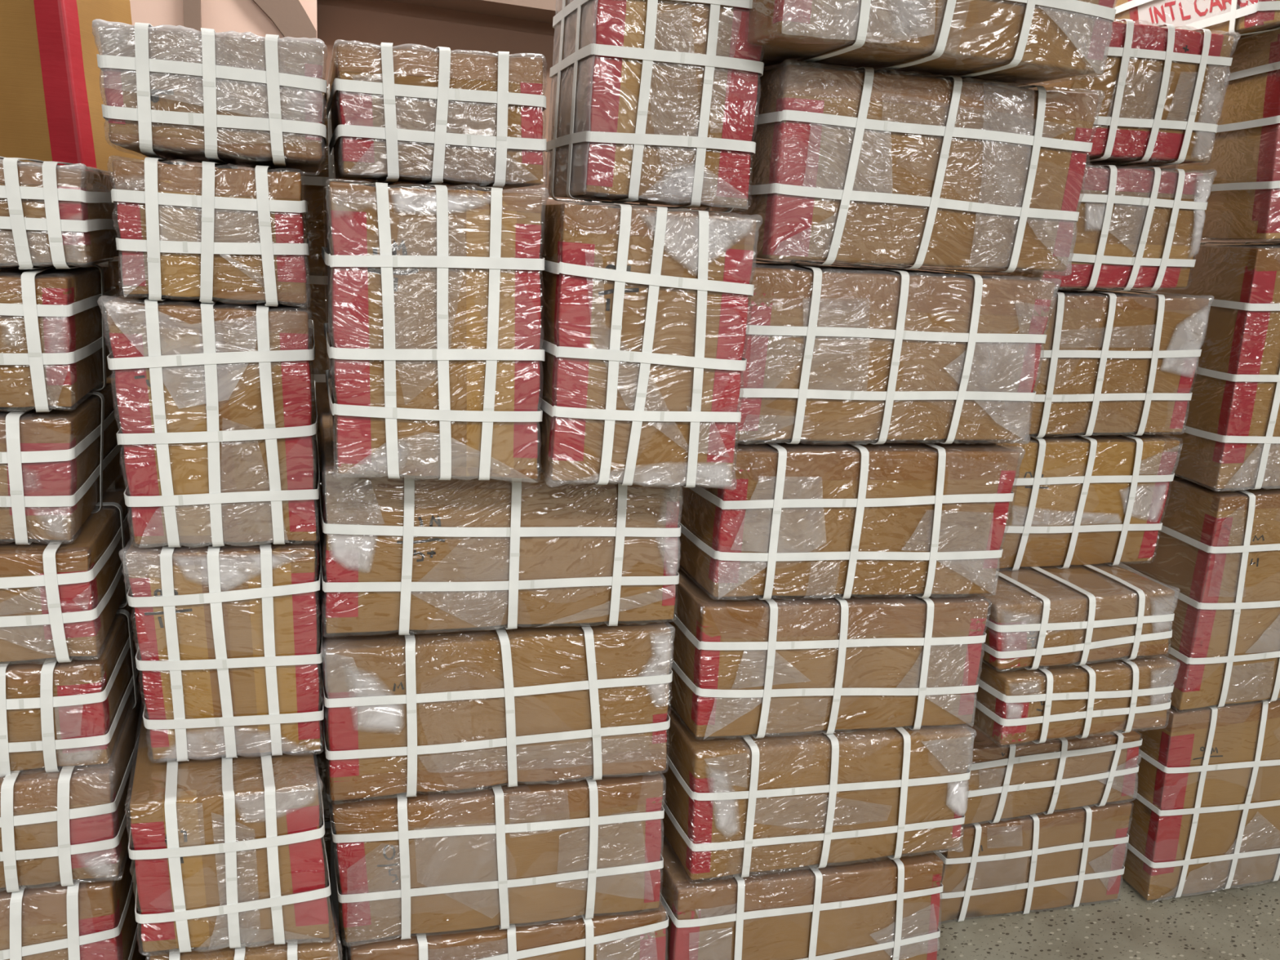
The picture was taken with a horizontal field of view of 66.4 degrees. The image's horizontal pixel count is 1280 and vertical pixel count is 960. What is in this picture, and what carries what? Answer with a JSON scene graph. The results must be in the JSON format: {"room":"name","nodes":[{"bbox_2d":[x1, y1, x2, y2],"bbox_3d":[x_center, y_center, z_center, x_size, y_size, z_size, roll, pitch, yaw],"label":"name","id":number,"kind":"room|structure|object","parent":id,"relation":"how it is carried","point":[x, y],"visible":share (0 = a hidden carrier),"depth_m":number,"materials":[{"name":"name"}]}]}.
{"room":"cargo warehouse","nodes":[
{"label":"cargo warehouse","id":0,"kind":"room"},
{"bbox_2d":[129,0,317,171],"bbox_3d":[-2.897,-0.783,2.341,4.038,3.300,0.499,-1,15,-19],"label":"wall","id":1,"kind":"structure","parent":0,"point":[220,15],"depth_m":2.57,"materials":[{"name":"pink paint"}]},
{"bbox_2d":[182,0,201,31],"bbox_3d":[-1.163,-1.174,2.543,0.046,0.464,0.024,-1,15,-19],"label":"trim","id":2,"kind":"structure","parent":1,"relation":"attached to","point":[192,8],"depth_m":2.52,"materials":[{"name":"beige paint"}]},
{"bbox_2d":[253,0,316,38],"bbox_3d":[-0.976,-1.213,2.597,0.221,0.276,0.024,-1,15,-19],"label":"trim","id":3,"kind":"structure","parent":1,"relation":"attached to","point":[290,17],"depth_m":2.60,"materials":[{"name":"beige paint"}]},
{"bbox_2d":[316,0,1279,563],"bbox_3d":[-0.184,-0.906,3.620,10.000,3.300,0.200,-1,15,-19],"label":"wall","id":4,"kind":"structure","parent":0,"point":[368,23],"depth_m":3.21,"materials":[{"name":"brown paint"}]},
{"bbox_2d":[386,0,1115,23],"bbox_3d":[1.145,-1.776,3.622,4.461,0.500,0.199,-1,15,-19],"label":"trim","id":5,"kind":"structure","parent":4,"relation":"attached to","point":[539,11],"depth_m":3.12,"materials":[{"name":"beige paint"}]},
{"bbox_2d":[335,876,1279,959],"bbox_3d":[1.271,1.978,-0.558,10.000,0.100,11.200,-1,15,-19],"label":"floor","id":6,"kind":"structure","parent":0,"point":[1242,922],"depth_m":2.53,"materials":[{"name":"concrete"}]},
{"bbox_2d":[0,838,150,959],"bbox_3d":[-1.054,0.901,1.800,0.264,0.617,0.415,-1,15,-19],"label":"carton","id":7,"kind":"object","parent":6,"relation":"on","point":[90,918],"visible":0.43,"depth_m":1.58,"materials":[{"name":"brown cardboard"}]},
{"bbox_2d":[0,680,145,892],"bbox_3d":[-1.007,0.514,1.689,0.252,0.208,0.374,-1,15,-19],"label":"carton","id":8,"kind":"object","parent":7,"relation":"on","point":[72,824],"visible":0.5,"depth_m":1.54,"materials":[{"name":"brown cardboard"}]},
{"bbox_2d":[0,595,141,777],"bbox_3d":[-0.998,0.329,1.664,0.237,0.194,0.377,-1,15,-19],"label":"carton","id":9,"kind":"object","parent":8,"relation":"on","point":[54,715],"visible":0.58,"depth_m":1.52,"materials":[{"name":"brown cardboard"}]},
{"bbox_2d":[0,491,133,662],"bbox_3d":[-0.994,0.150,1.618,0.238,0.192,0.373,-1,15,-19],"label":"carton","id":10,"kind":"object","parent":9,"relation":"on","point":[61,600],"visible":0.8,"depth_m":1.48,"materials":[{"name":"brown cardboard"}]},
{"bbox_2d":[0,377,123,544],"bbox_3d":[-1.013,-0.048,1.617,0.240,0.208,0.446,-1,15,-19],"label":"carton","id":11,"kind":"object","parent":10,"relation":"on","point":[56,465],"visible":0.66,"depth_m":1.46,"materials":[{"name":"brown cardboard"}]},
{"bbox_2d":[0,262,115,412],"bbox_3d":[-0.981,-0.236,1.539,0.238,0.210,0.375,-1,15,-19],"label":"carton","id":12,"kind":"object","parent":11,"relation":"on","point":[55,345],"visible":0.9,"depth_m":1.41,"materials":[{"name":"brown cardboard"}]},
{"bbox_2d":[0,155,121,269],"bbox_3d":[-0.914,-0.409,1.516,0.173,0.161,0.374,-1,15,-19],"label":"carton","id":13,"kind":"object","parent":12,"relation":"on","point":[60,216],"visible":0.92,"depth_m":1.37,"materials":[{"name":"brown cardboard"}]},
{"bbox_2d":[105,445,144,701],"bbox_3d":[-1.149,0.458,2.214,0.343,1.200,0.415,-1,15,-19],"label":"carton","id":14,"kind":"object","parent":6,"relation":"on","point":[120,483],"visible":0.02,"depth_m":1.92,"materials":[{"name":"brown cardboard"}]},
{"bbox_2d":[44,255,124,427],"bbox_3d":[-1.067,-0.350,2.025,0.308,0.476,0.413,-1,15,-19],"label":"carton","id":15,"kind":"object","parent":14,"relation":"on","point":[115,265],"visible":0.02,"depth_m":1.83,"materials":[{"name":"brown cardboard"}]},
{"bbox_2d":[0,0,147,176],"bbox_3d":[-1.251,-0.795,1.880,0.485,0.502,0.254,4,14,0],"label":"carton","id":16,"kind":"object","parent":15,"relation":"on","point":[52,95],"visible":0.52,"depth_m":1.78,"materials":[{"name":"brown cardboard"}]},
{"bbox_2d":[149,837,340,959],"bbox_3d":[-0.747,0.914,1.869,0.322,0.434,0.496,-2,15,-22],"label":"carton","id":17,"kind":"object","parent":6,"relation":"on","point":[319,948],"visible":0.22,"depth_m":1.64,"materials":[{"name":"brown cardboard"}]},
{"bbox_2d":[128,702,331,952],"bbox_3d":[-0.743,0.578,1.792,0.306,0.322,0.515,-2,15,-23],"label":"carton","id":18,"kind":"object","parent":17,"relation":"on","point":[227,851],"visible":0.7,"depth_m":1.57,"materials":[{"name":"brown cardboard"}]},
{"bbox_2d":[124,506,324,761],"bbox_3d":[-0.732,0.233,1.779,0.300,0.380,0.467,-1,15,-19],"label":"carton","id":19,"kind":"object","parent":18,"relation":"on","point":[227,635],"visible":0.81,"depth_m":1.57,"materials":[{"name":"brown cardboard"}]},
{"bbox_2d":[105,293,319,546],"bbox_3d":[-0.711,-0.132,1.688,0.306,0.387,0.469,-1,15,-19],"label":"carton","id":20,"kind":"object","parent":19,"relation":"on","point":[216,433],"visible":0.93,"depth_m":1.48,"materials":[{"name":"brown cardboard"}]},
{"bbox_2d":[111,157,309,306],"bbox_3d":[-0.688,-0.412,1.619,0.270,0.208,0.467,-1,15,-19],"label":"carton","id":21,"kind":"object","parent":20,"relation":"on","point":[206,232],"visible":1,"depth_m":1.41,"materials":[{"name":"brown cardboard"}]},
{"bbox_2d":[92,18,326,173],"bbox_3d":[-0.667,-0.598,1.577,0.306,0.181,0.465,-1,15,-19],"label":"carton","id":22,"kind":"object","parent":21,"relation":"on","point":[233,100],"visible":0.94,"depth_m":1.38,"materials":[{"name":"brown cardboard"}]},
{"bbox_2d":[312,471,343,933],"bbox_3d":[-0.741,0.490,2.363,0.329,1.124,0.415,-1,15,-19],"label":"carton","id":23,"kind":"object","parent":6,"relation":"on","point":[322,762],"visible":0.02,"depth_m":2.21,"materials":[{"name":"brown cardboard"}]},
{"bbox_2d":[254,84,404,471],"bbox_3d":[-0.673,-0.431,2.138,0.316,0.778,0.415,-1,15,-19],"label":"carton","id":24,"kind":"object","parent":23,"relation":"on","point":[314,186],"visible":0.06,"depth_m":1.94,"materials":[{"name":"brown cardboard"}]},
{"bbox_2d":[344,899,668,959],"bbox_3d":[-0.325,0.963,2.170,0.643,0.370,0.566,-1,15,-19],"label":"carton","id":25,"kind":"object","parent":6,"relation":"on","point":[638,935],"visible":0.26,"depth_m":1.91,"materials":[{"name":"brown cardboard"}]},
{"bbox_2d":[324,706,664,942],"bbox_3d":[-0.331,0.655,2.085,0.642,0.321,0.566,-1,15,-19],"label":"carton","id":26,"kind":"object","parent":25,"relation":"on","point":[501,855],"visible":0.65,"depth_m":1.82,"materials":[{"name":"brown cardboard"}]},
{"bbox_2d":[319,570,672,800],"bbox_3d":[-0.320,0.358,2.008,0.645,0.316,0.567,-1,15,-19],"label":"carton","id":27,"kind":"object","parent":26,"relation":"on","point":[470,708],"visible":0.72,"depth_m":1.75,"materials":[{"name":"brown cardboard"}]},
{"bbox_2d":[317,412,680,635],"bbox_3d":[-0.311,0.050,1.955,0.634,0.309,0.617,-1,15,-19],"label":"carton","id":28,"kind":"object","parent":27,"relation":"on","point":[405,553],"visible":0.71,"depth_m":1.67,"materials":[{"name":"brown cardboard"}]},
{"bbox_2d":[321,181,544,479],"bbox_3d":[-0.349,-0.254,1.610,0.326,0.453,0.364,-1,15,-19],"label":"carton","id":29,"kind":"object","parent":28,"relation":"on","point":[434,351],"visible":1,"depth_m":1.45,"materials":[{"name":"brown cardboard"}]},
{"bbox_2d":[326,42,546,191],"bbox_3d":[-0.363,-0.606,1.679,0.326,0.209,0.463,-1,15,-19],"label":"carton","id":30,"kind":"object","parent":29,"relation":"on","point":[406,117],"visible":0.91,"depth_m":1.48,"materials":[{"name":"brown cardboard"}]},
{"bbox_2d":[537,203,756,487],"bbox_3d":[-0.031,-0.241,1.700,0.332,0.453,0.365,-1,15,-19],"label":"carton","id":31,"kind":"object","parent":28,"relation":"on","point":[644,313],"visible":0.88,"depth_m":1.54,"materials":[{"name":"brown cardboard"}]},
{"bbox_2d":[545,0,764,213],"bbox_3d":[0.023,-0.719,1.686,0.308,0.480,0.297,-1,15,-19],"label":"carton","id":32,"kind":"object","parent":31,"relation":"on","point":[655,101],"visible":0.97,"depth_m":1.58,"materials":[{"name":"brown cardboard"}]},
{"bbox_2d":[659,829,943,959],"bbox_3d":[0.315,0.963,2.335,0.686,0.402,0.465,-1,15,-19],"label":"carton","id":33,"kind":"object","parent":6,"relation":"on","point":[884,908],"visible":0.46,"depth_m":2.10,"materials":[{"name":"brown cardboard"}]},
{"bbox_2d":[657,701,971,879],"bbox_3d":[0.344,0.622,2.233,0.676,0.321,0.470,-1,15,-19],"label":"carton","id":34,"kind":"object","parent":33,"relation":"on","point":[739,805],"visible":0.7,"depth_m":2.02,"materials":[{"name":"brown cardboard"}]},
{"bbox_2d":[662,562,988,738],"bbox_3d":[0.351,0.330,2.176,0.671,0.321,0.467,-1,15,-19],"label":"carton","id":35,"kind":"object","parent":34,"relation":"on","point":[752,665],"visible":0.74,"depth_m":1.96,"materials":[{"name":"brown cardboard"}]},
{"bbox_2d":[677,439,1019,599],"bbox_3d":[0.386,0.038,2.110,0.665,0.326,0.464,-1,15,-19],"label":"carton","id":36,"kind":"object","parent":35,"relation":"on","point":[917,517],"visible":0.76,"depth_m":1.90,"materials":[{"name":"brown cardboard"}]},
{"bbox_2d":[735,259,1055,444],"bbox_3d":[0.422,-0.280,2.035,0.672,0.335,0.467,-1,15,-19],"label":"carton","id":37,"kind":"object","parent":36,"relation":"on","point":[832,353],"visible":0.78,"depth_m":1.82,"materials":[{"name":"brown cardboard"}]},
{"bbox_2d":[684,64,1098,272],"bbox_3d":[0.476,-0.606,1.964,0.668,0.357,0.469,-1,15,-19],"label":"carton","id":38,"kind":"object","parent":37,"relation":"on","point":[849,166],"visible":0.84,"depth_m":1.75,"materials":[{"name":"brown cardboard"}]},
{"bbox_2d":[747,0,1115,86],"bbox_3d":[0.431,-0.884,1.816,0.666,0.278,0.564,-1,15,-21],"label":"carton","id":39,"kind":"object","parent":38,"relation":"on","point":[1007,42],"visible":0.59,"depth_m":1.62,"materials":[{"name":"brown cardboard"}]},
{"bbox_2d":[932,800,1132,921],"bbox_3d":[0.982,0.945,2.717,0.572,0.309,0.412,0,14,-15],"label":"carton","id":40,"kind":"object","parent":6,"relation":"on","point":[1073,856],"visible":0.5,"depth_m":2.53,"materials":[{"name":"brown cardboard"}]},
{"bbox_2d":[960,722,1142,825],"bbox_3d":[0.980,0.712,2.653,0.572,0.236,0.414,0,14,-15],"label":"carton","id":41,"kind":"object","parent":40,"relation":"on","point":[1026,778],"visible":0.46,"depth_m":2.46,"materials":[{"name":"brown cardboard"}]},
{"bbox_2d":[971,654,1174,745],"bbox_3d":[0.963,0.464,2.369,0.498,0.180,0.374,-1,15,-19],"label":"carton","id":42,"kind":"object","parent":41,"relation":"on","point":[1017,705],"visible":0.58,"depth_m":2.20,"materials":[{"name":"brown cardboard"}]},
{"bbox_2d":[974,563,1174,670],"bbox_3d":[0.935,0.290,2.307,0.519,0.178,0.357,-1,15,-19],"label":"carton","id":43,"kind":"object","parent":42,"relation":"on","point":[1037,616],"visible":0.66,"depth_m":2.16,"materials":[{"name":"brown cardboard"}]},
{"bbox_2d":[985,431,1179,570],"bbox_3d":[0.977,0.011,2.462,0.512,0.328,0.415,0,14,-14],"label":"carton","id":44,"kind":"object","parent":43,"relation":"on","point":[1099,498],"visible":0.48,"depth_m":2.28,"materials":[{"name":"brown cardboard"}]},
{"bbox_2d":[1025,286,1208,437],"bbox_3d":[1.009,-0.304,2.388,0.499,0.342,0.414,0,14,-14],"label":"carton","id":45,"kind":"object","parent":44,"relation":"on","point":[1110,361],"visible":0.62,"depth_m":2.21,"materials":[{"name":"brown cardboard"}]},
{"bbox_2d":[944,164,1211,291],"bbox_3d":[1.012,-0.593,2.306,0.406,0.282,0.413,0,14,-15],"label":"carton","id":46,"kind":"object","parent":45,"relation":"on","point":[1135,228],"visible":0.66,"depth_m":2.13,"materials":[{"name":"brown cardboard"}]},
{"bbox_2d":[1017,18,1234,168],"bbox_3d":[1.020,-0.861,2.236,0.408,0.286,0.416,1,14,-14],"label":"carton","id":47,"kind":"object","parent":46,"relation":"on","point":[1159,90],"visible":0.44,"depth_m":2.06,"materials":[{"name":"brown cardboard"}]},
{"bbox_2d":[1120,697,1279,900],"bbox_3d":[1.583,0.808,2.776,0.572,0.612,0.355,1,14,-13],"label":"carton","id":48,"kind":"object","parent":6,"relation":"on","point":[1205,815],"visible":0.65,"depth_m":2.60,"materials":[{"name":"beige cardboard"}]},
{"bbox_2d":[1117,473,1279,710],"bbox_3d":[1.592,0.265,2.608,0.498,0.611,0.355,2,14,-9],"label":"carton","id":49,"kind":"object","parent":48,"relation":"on","point":[1218,550],"visible":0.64,"depth_m":2.45,"materials":[{"name":"beige cardboard"}]},
{"bbox_2d":[1151,241,1279,489],"bbox_3d":[1.580,-0.299,2.451,0.482,0.609,0.354,2,14,-9],"label":"carton","id":50,"kind":"object","parent":49,"relation":"on","point":[1229,437],"visible":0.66,"depth_m":2.31,"materials":[{"name":"beige cardboard"}]},
{"bbox_2d":[1177,25,1279,239],"bbox_3d":[1.573,-0.822,2.307,0.468,0.528,0.354,2,14,-8],"label":"carton","id":51,"kind":"object","parent":50,"relation":"on","point":[1242,164],"visible":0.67,"depth_m":2.22,"materials":[{"name":"cardboard"}]},
{"bbox_2d":[1113,0,1279,41],"bbox_3d":[1.426,-1.159,2.281,0.386,0.329,0.574,3,14,-6],"label":"sign","id":52,"kind":"object","parent":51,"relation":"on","point":[1234,18],"visible":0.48,"depth_m":2.18,"materials":[{"name":"cardboard"}]}
]}

